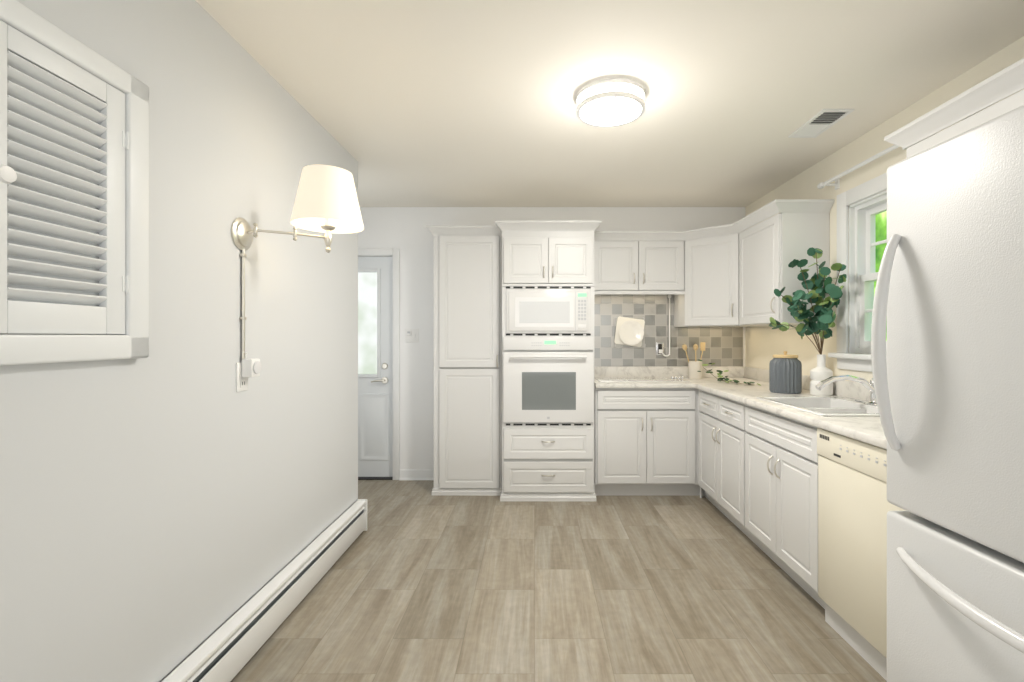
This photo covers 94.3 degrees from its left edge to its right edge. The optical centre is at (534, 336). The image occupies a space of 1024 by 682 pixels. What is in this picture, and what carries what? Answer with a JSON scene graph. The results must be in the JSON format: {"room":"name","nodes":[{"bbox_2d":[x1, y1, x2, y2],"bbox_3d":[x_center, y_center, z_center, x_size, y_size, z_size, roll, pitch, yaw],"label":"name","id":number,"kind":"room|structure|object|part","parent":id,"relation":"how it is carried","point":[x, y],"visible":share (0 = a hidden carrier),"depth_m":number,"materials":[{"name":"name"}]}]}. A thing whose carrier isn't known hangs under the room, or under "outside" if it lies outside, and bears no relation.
{"room":"kitchen","nodes":[
{"label":"kitchen","id":0,"kind":"room"},
{"bbox_2d":[0,0,357,681],"bbox_3d":[-1.845,0.060,0.675,1.310,2.480,5.050,0,0,0],"label":"wall","id":1,"kind":"structure","parent":0,"point":[171,502],"depth_m":1.63,"materials":[{"name":"white paint"}]},
{"bbox_2d":[0,0,148,365],"bbox_3d":[-1.161,-0.346,1.173,0.064,0.818,0.515,0,0,0],"label":"shuttered window","id":2,"kind":"structure","parent":1,"relation":"in","point":[74,185],"depth_m":1.19,"materials":[{"name":"white paint"}]},
{"bbox_2d":[235,351,261,391],"bbox_3d":[-1.161,0.140,1.933,0.058,0.160,0.086,0,0,0],"label":"outlet","id":3,"kind":"object","parent":1,"relation":"attached to","point":[251,367],"depth_m":1.92,"materials":[{"name":"white plastic"}]},
{"bbox_2d":[160,499,366,681],"bbox_3d":[-1.154,1.194,0.752,0.068,0.210,4.864,0,0,0],"label":"baseboard heater","id":4,"kind":"object","parent":1,"relation":"attached to","point":[227,649],"visible":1,"depth_m":2.02,"materials":[{"name":"white metal"}]},
{"bbox_2d":[231,165,363,391],"bbox_3d":[-0.971,-0.247,2.039,0.438,0.935,0.358,0,0,0],"label":"sconce","id":5,"kind":"object","parent":1,"relation":"attached to","point":[326,202],"visible":1,"depth_m":1.96,"materials":[{"name":"white fabric"}]},
{"bbox_3d":[-1.182,-0.123,1.926,0.016,0.466,0.024,0,0,0],"label":"sconce cord","id":6,"kind":"part","parent":5,"relation":"part of","materials":[{"name":"silver metal"}]},
{"bbox_3d":[-0.900,-0.599,2.070,0.296,0.233,0.296,0,0,0],"label":"lamp shade","id":7,"kind":"part","parent":5,"relation":"part of","materials":[{"name":"white fabric"}]},
{"bbox_2d":[358,207,744,469],"bbox_3d":[-0.013,0.060,4.395,4.167,2.480,0.150,0,0,0],"label":"wall","id":8,"kind":"structure","parent":0,"point":[413,239],"depth_m":4.32,"materials":[{"name":"white paint"}]},
{"bbox_2d":[358,257,392,476],"bbox_3d":[-1.692,0.276,4.356,0.802,2.024,0.109,0,0,0],"label":"entry door","id":9,"kind":"structure","parent":8,"relation":"in","point":[375,366],"depth_m":4.37,"materials":[{"name":"white paint"}]},
{"bbox_2d":[358,248,399,479],"bbox_3d":[-1.692,0.249,4.386,0.934,2.102,0.168,0,0,0],"label":"door frame","id":10,"kind":"structure","parent":8,"relation":"attached to","point":[394,253],"depth_m":4.30,"materials":[{"name":"white wood"}]},
{"bbox_2d":[405,329,418,341],"bbox_3d":[-1.114,-0.010,4.310,0.120,0.124,0.020,0,0,0],"label":"switch plate","id":11,"kind":"object","parent":8,"relation":"attached to","point":[411,335],"visible":1,"depth_m":4.31,"materials":[{"name":"white plastic"}]},
{"bbox_2d":[399,470,433,479],"bbox_3d":[-1.032,1.255,4.308,0.384,0.090,0.024,0,0,0],"label":"baseboard","id":12,"kind":"structure","parent":8,"relation":"attached to","point":[416,474],"depth_m":4.29,"materials":[{"name":"white wood"}]},
{"bbox_2d":[594,239,681,294],"bbox_3d":[0.875,-0.599,4.152,0.787,0.423,0.324,0,0,0],"label":"upper cabinet","id":13,"kind":"object","parent":8,"relation":"attached to","point":[621,266],"depth_m":3.99,"materials":[{"name":"white paint"}]},
{"bbox_2d":[594,366,741,377],"bbox_3d":[1.202,0.320,4.306,1.430,0.100,0.020,0,0,0],"label":"backsplash","id":14,"kind":"structure","parent":8,"relation":"attached to","point":[599,371],"depth_m":4.30,"materials":[{"name":"white stone"}]},
{"bbox_2d":[594,294,742,365],"bbox_3d":[1.189,-0.066,4.318,1.414,0.669,0.004,0,0,0],"label":"tile backsplash","id":15,"kind":"structure","parent":8,"relation":"attached to","point":[723,346],"depth_m":4.32,"materials":[{"name":"tile"}]},
{"bbox_2d":[614,317,644,347],"bbox_3d":[0.860,-0.043,4.283,0.277,0.280,0.060,0,0,0],"label":"plate","id":16,"kind":"object","parent":15,"relation":"attached to","point":[629,331],"visible":1,"depth_m":4.28,"materials":[{"name":"white ceramic"}]},
{"bbox_2d":[656,295,670,356],"bbox_3d":[1.173,-0.099,4.296,0.137,0.564,0.035,0,0,0],"label":"outlet","id":17,"kind":"object","parent":15,"relation":"attached to","point":[659,348],"visible":1,"depth_m":4.30,"materials":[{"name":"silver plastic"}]},
{"bbox_2d":[674,235,681,326],"bbox_3d":[1.593,-0.483,4.008,0.649,0.790,0.614,0,0,0],"label":"upper cabinet","id":18,"kind":"object","parent":8,"relation":"attached to","point":[677,298],"depth_m":4.18,"materials":[{"name":"white paint"}]},
{"bbox_2d":[682,223,737,326],"bbox_3d":[1.433,-0.486,3.848,0.335,0.784,0.307,0,0,0],"label":"upper cabinet","id":19,"kind":"object","parent":8,"relation":"attached to","point":[729,275],"depth_m":3.84,"materials":[{"name":"white paint"}]},
{"bbox_3d":[1.052,-0.449,3.552,1.115,0.710,0.914,0,0,0],"label":"door","id":20,"kind":"part","parent":19,"relation":"part of","materials":[{"name":"white paint"}]},
{"bbox_2d":[231,480,886,681],"bbox_3d":[-0.290,1.350,1.310,4.720,0.100,6.320,0,0,0],"label":"floor","id":21,"kind":"structure","parent":0,"point":[418,582],"depth_m":2.31,"materials":[{"name":"wood"}]},
{"bbox_2d":[358,477,392,479],"bbox_3d":[-1.692,1.294,4.390,0.810,0.011,0.160,0,0,0],"label":"threshold","id":22,"kind":"object","parent":21,"relation":"on","point":[375,478],"visible":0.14,"depth_m":4.32,"materials":[{"name":"grey metal"}]},
{"bbox_2d":[426,225,501,495],"bbox_3d":[-0.574,0.199,4.083,0.610,2.203,0.468,0,0,0],"label":"pantry cabinet","id":23,"kind":"object","parent":21,"relation":"on","point":[467,360],"visible":0.98,"depth_m":3.88,"materials":[{"name":"white paint"}]},
{"bbox_2d":[495,220,601,500],"bbox_3d":[0.109,0.195,3.995,0.832,2.210,0.643,0,0,0],"label":"tall cabinet","id":24,"kind":"object","parent":21,"relation":"on","point":[548,284],"visible":1,"depth_m":3.74,"materials":[{"name":"white paint"}]},
{"bbox_2d":[503,336,593,422],"bbox_3d":[0.109,0.337,3.717,0.708,0.673,0.086,0,0,0],"label":"wall oven","id":25,"kind":"object","parent":24,"relation":"in","point":[547,379],"depth_m":3.73,"materials":[{"name":"white metal"}]},
{"bbox_3d":[0.109,0.268,3.725,0.107,1.653,0.033,0,0,0],"label":"handle","id":26,"kind":"part","parent":24,"relation":"part of","materials":[{"name":"silver metal"}]},
{"bbox_2d":[506,289,590,333],"bbox_3d":[0.109,-0.202,3.742,0.662,0.348,0.036,0,0,0],"label":"microwave","id":27,"kind":"object","parent":24,"relation":"in","point":[528,311],"depth_m":3.72,"materials":[{"name":"white"}]},
{"bbox_2d":[594,390,693,495],"bbox_3d":[0.891,0.855,4.058,0.803,0.890,0.517,0,0,0],"label":"base cabinet","id":28,"kind":"object","parent":21,"relation":"on","point":[644,439],"depth_m":3.80,"materials":[{"name":"white paint"}]},
{"bbox_2d":[594,376,757,389],"bbox_3d":[1.202,0.374,4.043,1.430,0.072,0.546,0,0,0],"label":"countertop","id":29,"kind":"structure","parent":28,"relation":"on","point":[597,385],"depth_m":3.82,"materials":[{"name":"white stone"}]},
{"bbox_2d":[598,378,689,381],"bbox_3d":[0.900,0.366,4.046,0.740,0.007,0.390,0,0,0],"label":"cooktop","id":30,"kind":"object","parent":29,"relation":"in","point":[599,379],"depth_m":3.95,"materials":[{"name":"white stone"}]},
{"bbox_3d":[1.226,0.350,4.065,0.109,0.024,0.026,0,0,15],"label":"cooktop knobs","id":31,"kind":"part","parent":29,"relation":"part of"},
{"bbox_2d":[682,342,704,378],"bbox_3d":[1.408,0.209,4.187,0.208,0.320,0.122,0,0,0],"label":"utensil crock","id":32,"kind":"object","parent":29,"relation":"on","point":[694,367],"visible":1,"depth_m":4.15,"materials":[{"name":"white ceramic"}]},
{"bbox_2d":[694,390,761,538],"bbox_3d":[1.608,0.855,3.340,0.617,0.890,0.960,0,0,0],"label":"base cabinet","id":33,"kind":"object","parent":21,"relation":"on","point":[743,458],"depth_m":3.25,"materials":[{"name":"white paint"}]},
{"bbox_2d":[750,430,824,608],"bbox_3d":[1.608,0.940,2.556,0.617,0.720,0.750,0,0,0],"label":"base cabinet","id":34,"kind":"object","parent":21,"relation":"on","point":[783,476],"depth_m":2.46,"materials":[{"name":"white paint"}]},
{"bbox_2d":[694,382,886,448],"bbox_3d":[1.593,0.390,2.615,0.647,0.040,2.310,0,0,0],"label":"countertop","id":35,"kind":"structure","parent":34,"relation":"on","point":[867,428],"depth_m":2.43,"materials":[{"name":"white stone"}]},
{"bbox_2d":[698,359,760,385],"bbox_3d":[1.550,0.282,3.849,0.179,0.174,0.606,0,0,-19],"label":"greenery sprig","id":36,"kind":"object","parent":35,"relation":"on","point":[726,379],"visible":1,"depth_m":3.90,"materials":[{"name":"green plant"}]},
{"bbox_2d":[769,351,801,393],"bbox_3d":[1.665,0.232,3.150,0.190,0.275,0.190,0,0,0],"label":"canister","id":37,"kind":"object","parent":35,"relation":"on","point":[785,373],"visible":1,"depth_m":3.08,"materials":[{"name":"grey ceramic"}]},
{"bbox_2d":[769,247,846,395],"bbox_3d":[1.667,-0.094,2.869,0.443,0.926,0.431,0,0,0],"label":"vase","id":38,"kind":"object","parent":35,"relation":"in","point":[823,318],"visible":0.94,"depth_m":2.94,"materials":[{"name":"white"}]},
{"bbox_2d":[815,362,886,407],"bbox_3d":[1.685,0.245,2.530,0.371,0.231,0.250,0,0,0],"label":"kitchen faucet","id":39,"kind":"object","parent":35,"relation":"on","point":[872,403],"depth_m":2.52,"materials":[{"name":"silver metal"}]},
{"bbox_2d":[817,428,905,680],"bbox_3d":[1.593,0.858,1.874,0.614,0.884,0.594,0,0,0],"label":"dishwasher","id":40,"kind":"object","parent":21,"relation":"on","point":[855,506],"visible":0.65,"depth_m":1.92,"materials":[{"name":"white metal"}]},
{"bbox_2d":[871,105,1023,681],"bbox_3d":[1.422,0.400,1.016,0.950,1.800,0.826,0,0,0],"label":"refrigerator","id":41,"kind":"object","parent":21,"relation":"on","point":[948,304],"visible":1,"depth_m":1.17,"materials":[{"name":"white metal"}]},
{"bbox_2d":[195,0,1023,206],"bbox_3d":[-0.290,-1.230,1.310,4.720,0.100,6.320,0,0,0],"label":"ceiling","id":42,"kind":"structure","parent":0,"point":[437,103],"depth_m":2.19,"materials":[{"name":"white paint"}]},
{"bbox_2d":[576,79,644,126],"bbox_3d":[0.371,-1.133,2.318,0.332,0.094,0.332,0,0,0],"label":"flush ceiling light","id":43,"kind":"object","parent":42,"relation":"attached to","point":[610,102],"visible":1,"depth_m":2.24,"materials":[{"name":"white glass"}]},
{"bbox_2d":[788,109,853,137],"bbox_3d":[1.575,-1.176,2.625,0.160,0.009,0.340,0,0,0],"label":"ceiling vent","id":44,"kind":"object","parent":42,"relation":"in","point":[819,123],"visible":1,"depth_m":2.61,"materials":[{"name":"white metal"}]},
{"bbox_2d":[762,398,817,453],"bbox_3d":[1.362,0.464,2.530,0.010,0.192,0.607,0,0,0],"label":"drawer front","id":45,"kind":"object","parent":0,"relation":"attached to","point":[794,432],"depth_m":2.42,"materials":[{"name":"white wood"}]},
{"bbox_2d":[745,36,1023,382],"bbox_3d":[1.995,0.060,1.310,0.150,2.480,6.020,0,0,0],"label":"wall","id":46,"kind":"structure","parent":0,"point":[764,345],"depth_m":3.01,"materials":[{"name":"white paint"}]},
{"bbox_2d":[738,199,833,326],"bbox_3d":[1.754,-0.483,3.392,0.327,0.790,0.617,0,0,0],"label":"upper cabinet","id":47,"kind":"object","parent":46,"relation":"attached to","point":[766,249],"depth_m":3.10,"materials":[{"name":"white paint"}]},
{"bbox_2d":[742,366,878,413],"bbox_3d":[1.641,0.415,2.878,0.552,0.290,2.836,0,0,0],"label":"backsplash","id":48,"kind":"structure","parent":46,"relation":"attached to","point":[864,390],"depth_m":2.81,"materials":[{"name":"white stone"}]},
{"bbox_2d":[828,353,886,371],"bbox_3d":[1.905,0.150,2.550,0.090,0.100,0.920,0,0,0],"label":"window sill","id":49,"kind":"structure","parent":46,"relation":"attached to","point":[855,361],"depth_m":2.81,"materials":[{"name":"white wood"}]},
{"bbox_2d":[837,172,886,354],"bbox_3d":[1.976,-0.395,2.550,0.148,0.990,0.880,0,0,0],"label":"window","id":50,"kind":"structure","parent":46,"relation":"in","point":[866,275],"depth_m":2.86,"materials":[{"name":"white wood"}]},
{"bbox_2d":[817,113,975,189],"bbox_3d":[1.875,-0.970,2.540,0.090,0.070,1.100,0,0,0],"label":"curtain rod","id":51,"kind":"object","parent":46,"relation":"attached to","point":[836,184],"visible":0.44,"depth_m":2.77,"materials":[{"name":"white metal"}]},
{"bbox_2d":[884,58,1023,158],"bbox_3d":[1.728,-0.719,1.270,0.377,0.318,1.640,0,0,0],"label":"upper cabinet","id":52,"kind":"object","parent":46,"relation":"attached to","point":[917,135],"visible":0.31,"depth_m":1.73,"materials":[{"name":"white paint"}]},
{"label":"outside","id":53,"kind":"structure","parent":0,"visible":0},
{"bbox_2d":[874,211,886,340],"bbox_3d":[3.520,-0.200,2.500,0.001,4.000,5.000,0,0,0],"label":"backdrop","id":54,"kind":"structure","parent":53,"point":[879,235],"depth_m":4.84,"materials":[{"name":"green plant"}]}
]}

